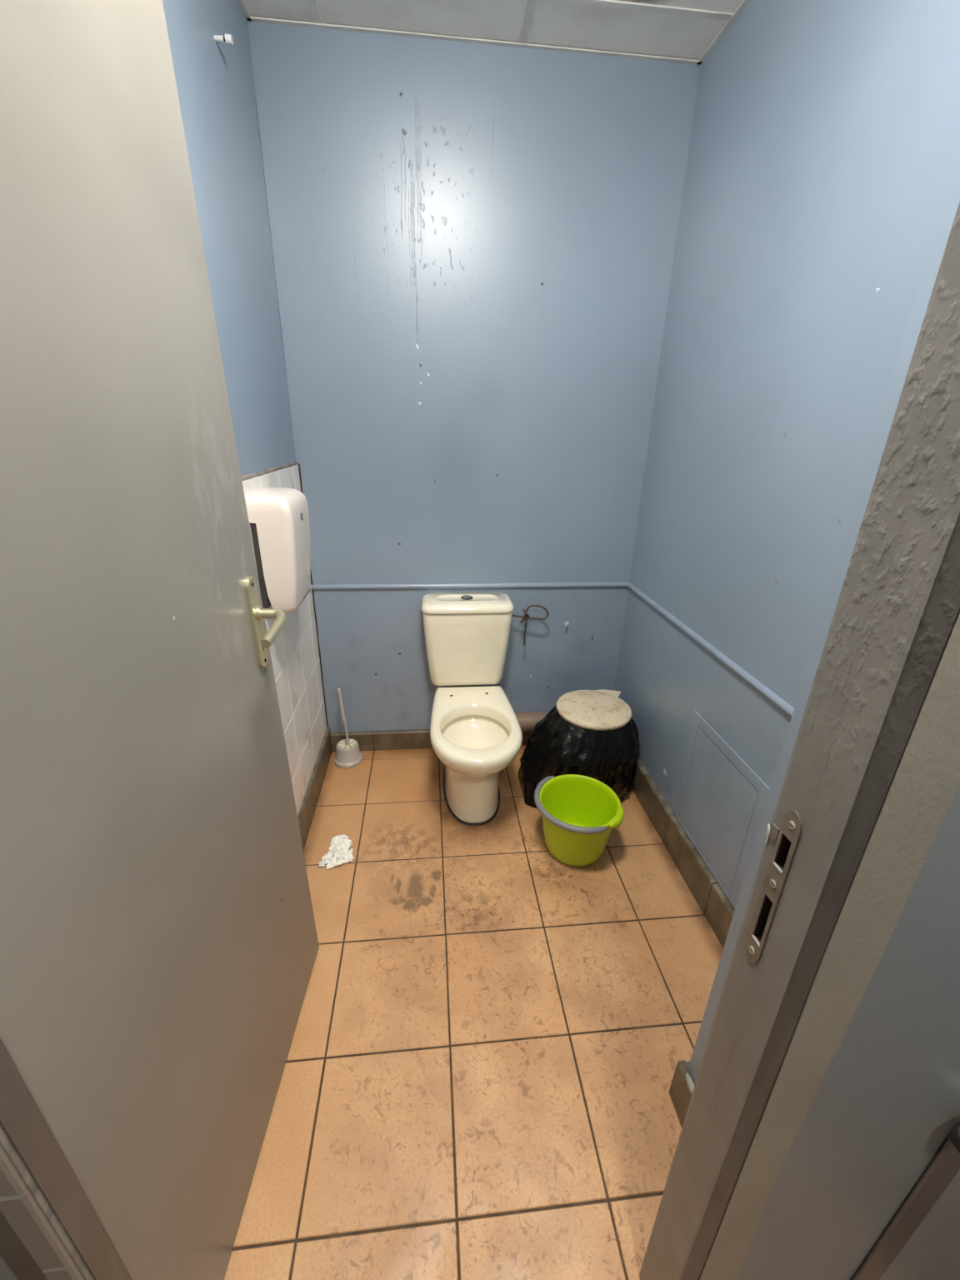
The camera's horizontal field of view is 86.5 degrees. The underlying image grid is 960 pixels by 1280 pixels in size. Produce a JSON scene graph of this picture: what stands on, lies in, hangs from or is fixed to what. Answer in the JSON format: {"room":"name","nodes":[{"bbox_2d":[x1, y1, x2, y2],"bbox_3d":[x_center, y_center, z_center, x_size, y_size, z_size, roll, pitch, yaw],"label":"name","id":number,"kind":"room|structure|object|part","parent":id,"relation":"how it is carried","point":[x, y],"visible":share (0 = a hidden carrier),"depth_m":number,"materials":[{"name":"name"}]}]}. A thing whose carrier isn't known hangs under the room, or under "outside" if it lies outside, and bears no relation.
{"room":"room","nodes":[
{"label":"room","id":0,"kind":"room"},
{"bbox_2d":[162,0,328,815],"bbox_3d":[-0.664,-0.308,1.181,0.113,2.539,1.728,-1,23,-6],"label":"wall","id":1,"kind":"structure","parent":0,"point":[215,80],"depth_m":1.44,"materials":[{"name":"blue paint"}]},
{"bbox_2d":[214,34,233,44],"bbox_3d":[-0.629,-1.474,1.252,0.040,0.018,0.018,-1,23,-6],"label":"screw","id":2,"kind":"object","parent":1,"relation":"attached to","point":[227,38],"visible":1,"depth_m":1.25,"materials":[{"name":"white plastic"}]},
{"bbox_2d":[246,487,310,613],"bbox_3d":[-0.593,-0.277,1.562,0.117,0.343,0.240,-1,23,-6],"label":"dispenser","id":3,"kind":"object","parent":1,"relation":"attached to","point":[278,517],"visible":0.98,"depth_m":1.46,"materials":[{"name":"white plastic"}]},
{"bbox_3d":[-0.642,-0.260,1.564,0.018,0.267,0.228,-1,23,-6],"label":"plate","id":4,"kind":"part","parent":3,"relation":"part of","materials":[{"name":"grey plastic"}]},
{"bbox_2d":[297,726,332,850],"bbox_3d":[-0.641,0.780,1.698,0.020,0.134,1.618,-1,23,-6],"label":"baseboard","id":5,"kind":"structure","parent":1,"relation":"attached to","point":[306,814],"depth_m":2.08,"materials":[{"name":"tile"}]},
{"bbox_2d":[223,744,723,1279],"bbox_3d":[-0.053,1.190,0.995,2.600,0.060,3.338,-1,23,-6],"label":"floor","id":6,"kind":"structure","parent":0,"point":[492,1032],"depth_m":1.29,"materials":[{"name":"tile"}]},
{"bbox_2d":[318,834,354,869],"bbox_3d":[-0.521,0.765,1.869,0.130,0.032,0.166,-1,23,-6],"label":"tissue","id":7,"kind":"object","parent":6,"relation":"on","point":[338,854],"visible":1,"depth_m":1.85,"materials":[{"name":"paper"}]},
{"bbox_2d":[334,688,362,768],"bbox_3d":[-0.611,0.390,2.319,0.129,0.378,0.129,-1,23,-6],"label":"toilet brush","id":8,"kind":"object","parent":6,"relation":"on","point":[348,755],"visible":1,"depth_m":2.33,"materials":[{"name":"grey plastic"}]},
{"bbox_3d":[-0.616,0.350,2.303,0.030,0.293,0.018,-1,23,-6],"label":"handle","id":9,"kind":"part","parent":8,"relation":"part of","materials":[{"name":"grey plastic"}]},
{"bbox_2d":[421,592,522,825],"bbox_3d":[-0.037,0.285,2.060,0.382,0.794,0.684,-1,23,-6],"label":"toilet","id":10,"kind":"object","parent":6,"relation":"on","point":[476,732],"visible":1,"depth_m":2.09,"materials":[{"name":"beige ceramic"}]},
{"bbox_3d":[-0.054,-0.155,2.147,0.382,0.035,0.184,-1,23,-6],"label":"cistern lid","id":11,"kind":"part","parent":10,"relation":"part of","materials":[{"name":"beige ceramic"}]},
{"bbox_3d":[-0.025,0.372,2.057,0.349,0.164,0.610,-1,23,-6],"label":"bowl","id":12,"kind":"part","parent":10,"relation":"part of","materials":[{"name":"beige ceramic"}]},
{"bbox_2d":[517,689,639,808],"bbox_3d":[0.431,0.453,2.200,0.503,0.392,0.434,-1,23,-6],"label":"waste bin","id":13,"kind":"object","parent":6,"relation":"on","point":[592,733],"visible":0.88,"depth_m":2.06,"materials":[{"name":"black plastic"}]},
{"bbox_3d":[0.476,0.285,2.136,0.310,0.030,0.310,-1,23,-6],"label":"lid","id":14,"kind":"part","parent":13,"relation":"part of","materials":[{"name":"beige plastic"}]},
{"bbox_2d":[534,774,624,866],"bbox_3d":[0.349,0.674,1.873,0.310,0.232,0.310,-1,23,-6],"label":"bucket","id":15,"kind":"object","parent":6,"relation":"on","point":[579,812],"visible":1,"depth_m":1.89,"materials":[{"name":"plastic"}]},
{"bbox_3d":[0.285,0.591,1.804,0.159,0.026,0.317,-11,25,-27],"label":"handle","id":16,"kind":"part","parent":15,"relation":"part of","materials":[{"name":"grey plastic"}]},
{"bbox_2d":[247,20,699,732],"bbox_3d":[-0.019,-0.673,2.092,1.590,2.539,0.100,-1,23,-6],"label":"wall","id":17,"kind":"structure","parent":0,"point":[474,244],"depth_m":1.84,"materials":[{"name":"blue paint"}]},
{"bbox_2d":[330,729,530,752],"bbox_3d":[-0.039,0.476,2.505,1.348,0.100,0.020,-1,23,-6],"label":"baseboard","id":18,"kind":"structure","parent":17,"relation":"attached to","point":[411,738],"depth_m":2.46,"materials":[{"name":"tile"}]},
{"bbox_2d":[311,582,628,589],"bbox_3d":[-0.019,-0.233,2.214,1.382,0.022,0.014,-1,23,-6],"label":"trim","id":19,"kind":"structure","parent":17,"relation":"attached to","point":[528,585],"depth_m":2.21,"materials":[{"name":"blue paint"}]},
{"bbox_2d":[511,605,549,645],"bbox_3d":[0.199,-0.066,2.256,0.197,0.192,0.057,8,23,15],"label":"holder","id":20,"kind":"object","parent":17,"relation":"attached to","point":[526,616],"visible":0.91,"depth_m":2.23,"materials":[{"name":"metal"}]},
{"bbox_2d":[515,711,549,731],"bbox_3d":[0.368,0.388,2.462,0.576,0.110,0.108,-1,23,-6],"label":"pipe","id":21,"kind":"object","parent":17,"relation":"attached to","point":[527,721],"visible":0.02,"depth_m":2.41,"materials":[{"name":"plastic"}]},
{"bbox_2d":[0,783,959,1279],"bbox_3d":[-0.016,0.032,0.397,2.600,2.539,0.100,-1,23,-6],"label":"wall","id":22,"kind":"structure","parent":0,"point":[887,1102],"depth_m":0.63,"materials":[{"name":"grey paint"}]},
{"bbox_2d":[0,1124,94,1279],"bbox_3d":[-0.443,0.259,0.378,0.030,2.118,0.013,-1,23,-6],"label":"trim","id":23,"kind":"structure","parent":22,"relation":"attached to","point":[22,1203],"depth_m":0.51,"materials":[{"name":"grey metal"}]},
{"bbox_2d":[0,1039,131,1279],"bbox_3d":[-0.097,0.238,0.470,0.875,2.100,0.104,-1,23,-6],"label":"trim","id":24,"kind":"structure","parent":22,"relation":"attached to","point":[21,1119],"depth_m":0.53,"materials":[{"name":"beige paint"}]},
{"bbox_2d":[0,0,319,1279],"bbox_3d":[-0.443,0.121,0.786,0.128,2.042,0.764,0,23,-4],"label":"door","id":25,"kind":"structure","parent":22,"relation":"in","point":[159,946],"depth_m":0.66,"materials":[{"name":"grey paint"}]},
{"bbox_3d":[-0.468,-0.035,1.071,0.012,0.200,0.042,0,23,-3],"label":"handle plate","id":26,"kind":"part","parent":25,"relation":"part of","materials":[{"name":"beige metal"}]},
{"bbox_3d":[-0.425,-0.025,1.020,0.062,0.039,0.127,-1,23,-6],"label":"lever","id":27,"kind":"part","parent":25,"relation":"part of","materials":[{"name":"beige metal"}]},
{"bbox_2d":[639,201,959,1279],"bbox_3d":[0.375,0.226,0.525,0.115,2.100,0.109,-1,23,-6],"label":"trim","id":28,"kind":"structure","parent":22,"relation":"attached to","point":[897,608],"depth_m":0.46,"materials":[{"name":"beige paint"}]},
{"bbox_3d":[0.317,0.274,0.557,0.002,0.216,0.027,-1,23,-6],"label":"strike plate","id":29,"kind":"part","parent":28,"relation":"part of","materials":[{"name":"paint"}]},
{"bbox_2d":[698,610,959,1279],"bbox_3d":[0.375,0.044,0.388,0.084,2.539,0.005,-1,23,-6],"label":"trim","id":30,"kind":"structure","parent":22,"relation":"attached to","point":[925,782],"depth_m":0.48,"materials":[{"name":"beige paint"}]},
{"bbox_2d":[851,1137,959,1279],"bbox_3d":[0.627,0.908,0.773,0.049,0.620,0.006,-1,23,-6],"label":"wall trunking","id":31,"kind":"structure","parent":22,"relation":"attached to","point":[944,1167],"depth_m":0.74,"materials":[{"name":"grey plastic"}]},
{"bbox_2d":[948,1121,959,1153],"bbox_3d":[0.623,0.580,0.623,0.100,0.069,0.041,-13,26,-30],"label":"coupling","id":32,"kind":"object","parent":22,"relation":"attached to","point":[954,1136],"visible":1,"depth_m":0.62,"materials":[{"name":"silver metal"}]},
{"bbox_2d":[238,0,749,64],"bbox_3d":[0.001,-1.207,-0.001,2.600,0.064,3.338,-1,23,-6],"label":"ceiling","id":33,"kind":"structure","parent":0,"point":[674,31],"depth_m":1.48,"materials":[{"name":"paint"}]},
{"bbox_3d":[-0.570,-1.785,1.406,0.200,0.014,0.190,-1,23,-6],"label":"panel","id":34,"kind":"part","parent":33,"relation":"part of","materials":[{"name":"white"}]},
{"bbox_3d":[-0.165,-1.792,1.446,0.599,0.014,0.190,-1,23,-6],"label":"panel","id":35,"kind":"part","parent":33,"relation":"part of","materials":[{"name":"white"}]},
{"bbox_3d":[0.429,-1.804,1.505,0.578,0.014,0.190,-1,23,-6],"label":"panel","id":36,"kind":"part","parent":33,"relation":"part of","materials":[{"name":"white"}]},
{"bbox_3d":[0.468,-1.649,1.135,0.578,0.014,0.600,-1,23,-6],"label":"panel","id":37,"kind":"part","parent":33,"relation":"part of","materials":[{"name":"white"}]},
{"bbox_2d":[614,0,959,883],"bbox_3d":[0.811,-0.336,1.326,0.100,2.539,1.728,-1,23,-6],"label":"wall","id":38,"kind":"structure","parent":0,"point":[824,145],"depth_m":1.31,"materials":[{"name":"blue paint"}]},
{"bbox_2d":[630,757,734,948],"bbox_3d":[0.714,0.723,1.897,0.020,0.141,1.472,-1,23,-6],"label":"baseboard","id":39,"kind":"structure","parent":38,"relation":"attached to","point":[717,908],"depth_m":1.78,"materials":[{"name":"tile"}]},
{"bbox_2d":[627,582,794,717],"bbox_3d":[0.734,0.038,1.602,0.014,0.022,1.481,-1,23,-6],"label":"trim","id":40,"kind":"structure","parent":38,"relation":"attached to","point":[781,703],"depth_m":1.55,"materials":[{"name":"blue paint"}]},
{"bbox_2d":[673,710,769,909],"bbox_3d":[0.745,0.520,1.622,0.006,0.438,0.417,-1,23,-6],"label":"hatch","id":41,"kind":"object","parent":38,"relation":"attached to","point":[720,803],"visible":0.92,"depth_m":1.59,"materials":[{"name":"blue paint"}]},
{"bbox_3d":[0.744,0.533,1.627,0.004,0.384,0.333,-1,23,-6],"label":"panel","id":42,"kind":"part","parent":41,"relation":"part of","materials":[{"name":"blue paint"}]},
{"bbox_2d":[687,146,959,1084],"bbox_3d":[0.671,-0.046,0.622,0.329,2.539,0.240,-1,23,-6],"label":"wall pier","id":43,"kind":"object","parent":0,"point":[952,199],"depth_m":0.70,"materials":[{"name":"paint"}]},
{"bbox_2d":[668,1060,694,1128],"bbox_3d":[0.636,1.062,1.093,0.347,0.129,0.251,-1,23,-6],"label":"baseboard","id":44,"kind":"object","parent":43,"relation":"attached to","point":[682,1087],"visible":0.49,"depth_m":1.16,"materials":[{"name":"tile"}]}
]}

